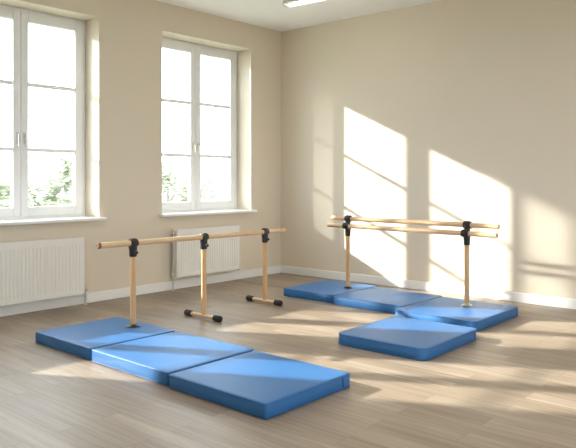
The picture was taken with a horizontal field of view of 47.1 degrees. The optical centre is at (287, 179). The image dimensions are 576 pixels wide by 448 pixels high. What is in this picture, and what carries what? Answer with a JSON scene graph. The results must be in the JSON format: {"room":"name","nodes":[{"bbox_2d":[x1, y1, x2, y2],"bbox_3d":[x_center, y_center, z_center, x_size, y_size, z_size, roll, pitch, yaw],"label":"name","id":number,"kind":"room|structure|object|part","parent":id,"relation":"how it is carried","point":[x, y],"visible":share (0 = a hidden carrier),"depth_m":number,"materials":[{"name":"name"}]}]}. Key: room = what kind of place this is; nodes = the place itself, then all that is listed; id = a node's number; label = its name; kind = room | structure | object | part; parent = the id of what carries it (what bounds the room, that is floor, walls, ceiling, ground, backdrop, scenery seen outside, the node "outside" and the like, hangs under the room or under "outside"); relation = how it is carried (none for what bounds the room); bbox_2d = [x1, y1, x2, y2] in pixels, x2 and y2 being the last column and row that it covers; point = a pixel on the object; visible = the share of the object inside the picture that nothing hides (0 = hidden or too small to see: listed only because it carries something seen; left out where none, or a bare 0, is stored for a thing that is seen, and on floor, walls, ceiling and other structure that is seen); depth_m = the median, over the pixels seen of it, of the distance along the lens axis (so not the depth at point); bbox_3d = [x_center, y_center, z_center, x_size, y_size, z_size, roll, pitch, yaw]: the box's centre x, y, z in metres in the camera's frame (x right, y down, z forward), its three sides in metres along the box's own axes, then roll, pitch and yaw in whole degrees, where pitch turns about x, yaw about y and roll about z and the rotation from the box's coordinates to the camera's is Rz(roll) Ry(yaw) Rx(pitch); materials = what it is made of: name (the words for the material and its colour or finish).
{"room":"dance studio","nodes":[
{"label":"dance studio","id":0,"kind":"room"},
{"bbox_2d":[0,0,280,292],"bbox_3d":[-3.699,-0.435,6.578,0.400,3.770,10.800,0,0,41],"label":"wall","id":1,"kind":"structure","parent":0,"point":[123,38],"depth_m":8.40,"materials":[{"name":"beige paint"}]},
{"bbox_2d":[0,237,87,305],"bbox_3d":[-2.849,1.054,7.143,0.126,0.789,1.493,0,0,41],"label":"radiator","id":2,"kind":"object","parent":1,"relation":"attached to","point":[31,270],"visible":1,"depth_m":7.22,"materials":[{"name":"white metal"}]},
{"bbox_2d":[0,237,83,245],"bbox_3d":[-2.852,0.675,7.110,0.086,0.030,1.419,0,0,41],"label":"grille","id":3,"kind":"object","parent":2,"relation":"attached to","point":[72,240],"depth_m":7.27,"materials":[{"name":"white metal"}]},
{"bbox_2d":[0,4,106,225],"bbox_3d":[-2.916,-0.735,7.379,0.455,2.430,1.759,0,0,41],"label":"window","id":4,"kind":"structure","parent":1,"relation":"in","point":[18,213],"depth_m":7.53,"materials":[{"name":"white paint"}]},
{"bbox_3d":[-3.316,-0.750,7.202,0.070,2.337,0.790,0,0,41],"label":"sash","id":5,"kind":"part","parent":4,"relation":"part of","materials":[{"name":"clear glass"}]},
{"bbox_3d":[-3.035,-0.457,7.428,0.051,0.165,0.028,0,0,41],"label":"handle","id":6,"kind":"part","parent":4,"relation":"part of","materials":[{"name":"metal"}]},
{"bbox_3d":[-2.979,-0.457,7.492,0.051,0.165,0.028,0,0,41],"label":"handle","id":7,"kind":"part","parent":4,"relation":"part of","materials":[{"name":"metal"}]},
{"bbox_3d":[-2.789,-0.750,7.799,0.070,2.337,0.790,0,0,41],"label":"sash","id":8,"kind":"part","parent":4,"relation":"part of","materials":[{"name":"clear glass"}]},
{"bbox_3d":[-2.889,0.463,7.356,0.385,0.034,1.759,0,0,41],"label":"sill","id":9,"kind":"part","parent":4,"relation":"part of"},
{"bbox_2d":[0,265,280,316],"bbox_3d":[-3.548,1.393,6.433,0.018,0.115,10.382,0,0,41],"label":"baseboard","id":10,"kind":"structure","parent":1,"relation":"attached to","point":[26,307],"depth_m":8.12,"materials":[{"name":"white wood"}]},
{"bbox_2d":[171,225,239,290],"bbox_3d":[-1.136,1.050,9.085,0.126,0.799,1.209,0,0,41],"label":"radiator","id":11,"kind":"object","parent":1,"relation":"attached to","point":[223,254],"visible":0.88,"depth_m":9.04,"materials":[{"name":"white metal"}]},
{"bbox_2d":[173,225,239,231],"bbox_3d":[-1.103,0.665,9.092,0.086,0.030,1.135,0,0,41],"label":"grille","id":12,"kind":"object","parent":11,"relation":"attached to","point":[230,227],"depth_m":9.10,"materials":[{"name":"white metal"}]},
{"bbox_3d":[-1.079,0.980,9.070,0.016,0.600,1.131,0,0,41],"label":"panel","id":13,"kind":"part","parent":11,"relation":"part of","materials":[{"name":"white metal"}]},
{"bbox_2d":[159,37,256,216],"bbox_3d":[-1.204,-0.735,9.320,0.455,2.430,1.759,0,0,41],"label":"window","id":14,"kind":"structure","parent":1,"relation":"in","point":[194,206],"depth_m":9.45,"materials":[{"name":"white paint"}]},
{"bbox_3d":[-1.605,-0.750,9.142,0.070,2.337,0.790,0,0,41],"label":"sash","id":15,"kind":"part","parent":14,"relation":"part of","materials":[{"name":"clear glass"}]},
{"bbox_3d":[-1.268,-0.457,9.432,0.051,0.165,0.028,0,0,41],"label":"handle","id":16,"kind":"part","parent":14,"relation":"part of","materials":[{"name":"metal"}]},
{"bbox_3d":[-1.178,0.463,9.297,0.385,0.034,1.759,0,0,41],"label":"sill","id":17,"kind":"part","parent":14,"relation":"part of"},
{"bbox_3d":[-1.078,-0.750,9.739,0.070,2.337,0.790,0,0,41],"label":"sash","id":18,"kind":"part","parent":14,"relation":"part of","materials":[{"name":"clear glass"}]},
{"bbox_2d":[0,273,575,447],"bbox_3d":[0.014,1.510,3.304,10.500,0.120,11.000,0,0,41],"label":"floor","id":19,"kind":"structure","parent":0,"point":[514,385],"depth_m":4.70,"materials":[{"name":"brown wood"}]},
{"bbox_2d":[35,317,174,359],"bbox_3d":[-1.636,1.399,5.915,0.909,0.101,0.873,0,0,41],"label":"mat","id":20,"kind":"object","parent":19,"relation":"on","point":[79,340],"visible":0.88,"depth_m":5.77,"materials":[{"name":"blue leather"}]},
{"bbox_2d":[92,331,253,385],"bbox_3d":[-0.919,1.399,5.273,0.984,0.101,0.878,0,0,41],"label":"mat","id":21,"kind":"object","parent":19,"relation":"on","point":[153,358],"visible":0.88,"depth_m":5.14,"materials":[{"name":"blue leather"}]},
{"bbox_2d":[96,228,285,327],"bbox_3d":[-0.862,0.994,6.926,0.555,0.910,2.831,0,0,35],"label":"ballet barre","id":22,"kind":"object","parent":19,"relation":"on","point":[132,243],"visible":1,"depth_m":6.85,"materials":[{"name":"brown wood"}]},
{"bbox_3d":[-1.430,0.992,6.090,0.055,0.710,0.055,0,0,41],"label":"post","id":23,"kind":"part","parent":22,"relation":"part of","materials":[{"name":"brown wood"}]},
{"bbox_3d":[-1.430,1.337,6.090,0.136,0.020,0.136,0,0,41],"label":"plate","id":24,"kind":"part","parent":22,"relation":"part of","materials":[{"name":"black plastic"}]},
{"bbox_3d":[-0.850,0.595,6.917,0.052,0.089,2.811,0,0,35],"label":"rail","id":25,"kind":"part","parent":22,"relation":"part of","materials":[{"name":"brown wood"}]},
{"bbox_3d":[-0.877,1.025,6.879,0.055,0.750,0.055,0,0,41],"label":"post","id":26,"kind":"part","parent":22,"relation":"part of","materials":[{"name":"brown wood"}]},
{"bbox_3d":[-0.270,1.032,7.745,0.055,0.736,0.055,0,0,41],"label":"post","id":27,"kind":"part","parent":22,"relation":"part of","materials":[{"name":"brown wood"}]},
{"bbox_2d":[169,351,349,419],"bbox_3d":[-0.196,1.399,4.612,0.943,0.101,0.873,0,0,41],"label":"mat","id":28,"kind":"object","parent":19,"relation":"on","point":[259,384],"visible":1,"depth_m":4.45,"materials":[{"name":"blue leather"}]},
{"bbox_2d":[283,280,376,302],"bbox_3d":[0.540,1.399,8.353,0.808,0.101,0.938,0,0,41],"label":"mat","id":29,"kind":"object","parent":19,"relation":"on","point":[323,291],"visible":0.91,"depth_m":8.16,"materials":[{"name":"blue leather"}]},
{"bbox_2d":[333,287,441,313],"bbox_3d":[1.163,1.399,7.706,0.963,0.101,0.883,0,0,41],"label":"mat","id":30,"kind":"object","parent":19,"relation":"on","point":[385,300],"visible":0.8,"depth_m":7.55,"materials":[{"name":"blue leather"}]},
{"bbox_2d":[338,316,476,360],"bbox_3d":[1.080,1.399,5.923,0.893,0.101,1.008,0,0,40],"label":"mat","id":31,"kind":"object","parent":19,"relation":"on","point":[411,338],"visible":1,"depth_m":5.71,"materials":[{"name":"blue leather"}]},
{"bbox_2d":[395,297,517,331],"bbox_3d":[1.789,1.399,6.971,0.925,0.102,1.058,0,0,41],"label":"mat","id":32,"kind":"object","parent":19,"relation":"on","point":[481,315],"visible":0.88,"depth_m":6.78,"materials":[{"name":"blue leather"}]},
{"bbox_2d":[327,215,499,306],"bbox_3d":[1.345,0.893,7.628,2.313,0.907,0.149,0,0,45],"label":"ballet barre","id":33,"kind":"object","parent":32,"relation":"on","point":[465,233],"visible":1,"depth_m":7.42,"materials":[{"name":"brown wood"}]},
{"bbox_3d":[0.749,0.978,8.242,0.052,0.736,0.052,0,0,41],"label":"post","id":34,"kind":"part","parent":33,"relation":"part of","materials":[{"name":"brown wood"}]},
{"bbox_3d":[1.336,0.572,7.618,2.313,0.054,0.054,0,0,45],"label":"rail","id":35,"kind":"part","parent":33,"relation":"part of","materials":[{"name":"brown wood"}]},
{"bbox_3d":[1.376,0.483,7.638,2.283,0.054,0.054,0,0,45],"label":"rail","id":36,"kind":"part","parent":33,"relation":"part of","materials":[{"name":"brown wood"}]},
{"bbox_3d":[1.919,0.978,7.083,0.052,0.736,0.052,0,0,41],"label":"post","id":37,"kind":"part","parent":33,"relation":"part of","materials":[{"name":"brown wood"}]},
{"bbox_2d":[156,0,438,31],"bbox_3d":[0.014,-2.420,3.304,10.500,0.200,11.000,0,0,41],"label":"ceiling","id":38,"kind":"structure","parent":0,"point":[269,14],"depth_m":8.93,"materials":[{"name":"white paint"}]},
{"bbox_2d":[283,0,320,6],"bbox_3d":[0.499,-2.293,8.206,1.326,0.053,0.159,0,0,38],"label":"ceiling lamp","id":39,"kind":"object","parent":38,"relation":"attached to","point":[289,3],"visible":1,"depth_m":8.51,"materials":[{"name":"white plastic"}]},
{"bbox_2d":[281,0,575,298],"bbox_3d":[3.631,-0.435,7.180,9.800,3.770,0.200,0,0,41],"label":"wall","id":40,"kind":"structure","parent":0,"point":[441,110],"depth_m":8.55,"materials":[{"name":"beige paint"}]},
{"bbox_2d":[281,265,575,308],"bbox_3d":[3.484,1.393,7.164,9.600,0.115,0.018,0,0,41],"label":"baseboard","id":41,"kind":"structure","parent":40,"relation":"attached to","point":[552,301],"depth_m":8.50,"materials":[{"name":"white wood"}]},
{"label":"outside","id":42,"kind":"structure","parent":0,"visible":0},
{"bbox_2d":[35,193,226,205],"bbox_3d":[41.347,4.800,27.119,360.000,0.300,320.000,0,0,41],"label":"lawn","id":43,"kind":"structure","parent":42,"point":[164,197],"depth_m":157.40,"materials":[{"name":"green plant"}]},
{"bbox_2d":[0,158,32,206],"bbox_3d":[-9.064,1.874,19.732,3.625,5.551,3.715,0,0,-24],"label":"tree","id":44,"kind":"object","parent":43,"relation":"on","point":[4,182],"visible":0.13,"depth_m":20.00,"materials":[{"name":"green plant"}]},
{"bbox_2d":[2,172,58,205],"bbox_3d":[-12.811,2.075,32.234,3.426,5.151,3.452,0,0,-25],"label":"tree","id":45,"kind":"object","parent":43,"relation":"on","point":[29,183],"visible":0.02,"depth_m":31.83,"materials":[{"name":"green plant"}]},
{"bbox_2d":[28,153,71,205],"bbox_3d":[-8.462,1.820,25.132,3.202,5.660,2.907,0,0,-32],"label":"tree","id":46,"kind":"object","parent":43,"relation":"on","point":[49,195],"visible":0.34,"depth_m":24.42,"materials":[{"name":"green plant"}]},
{"bbox_2d":[162,162,187,201],"bbox_3d":[-5.421,1.870,30.147,3.516,5.560,3.530,0,0,5],"label":"tree","id":47,"kind":"object","parent":43,"relation":"on","point":[169,177],"visible":0.17,"depth_m":29.61,"materials":[{"name":"green plant"}]},
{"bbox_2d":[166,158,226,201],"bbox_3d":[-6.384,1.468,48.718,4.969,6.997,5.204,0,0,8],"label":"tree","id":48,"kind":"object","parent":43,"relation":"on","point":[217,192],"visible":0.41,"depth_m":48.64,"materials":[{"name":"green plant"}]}
]}

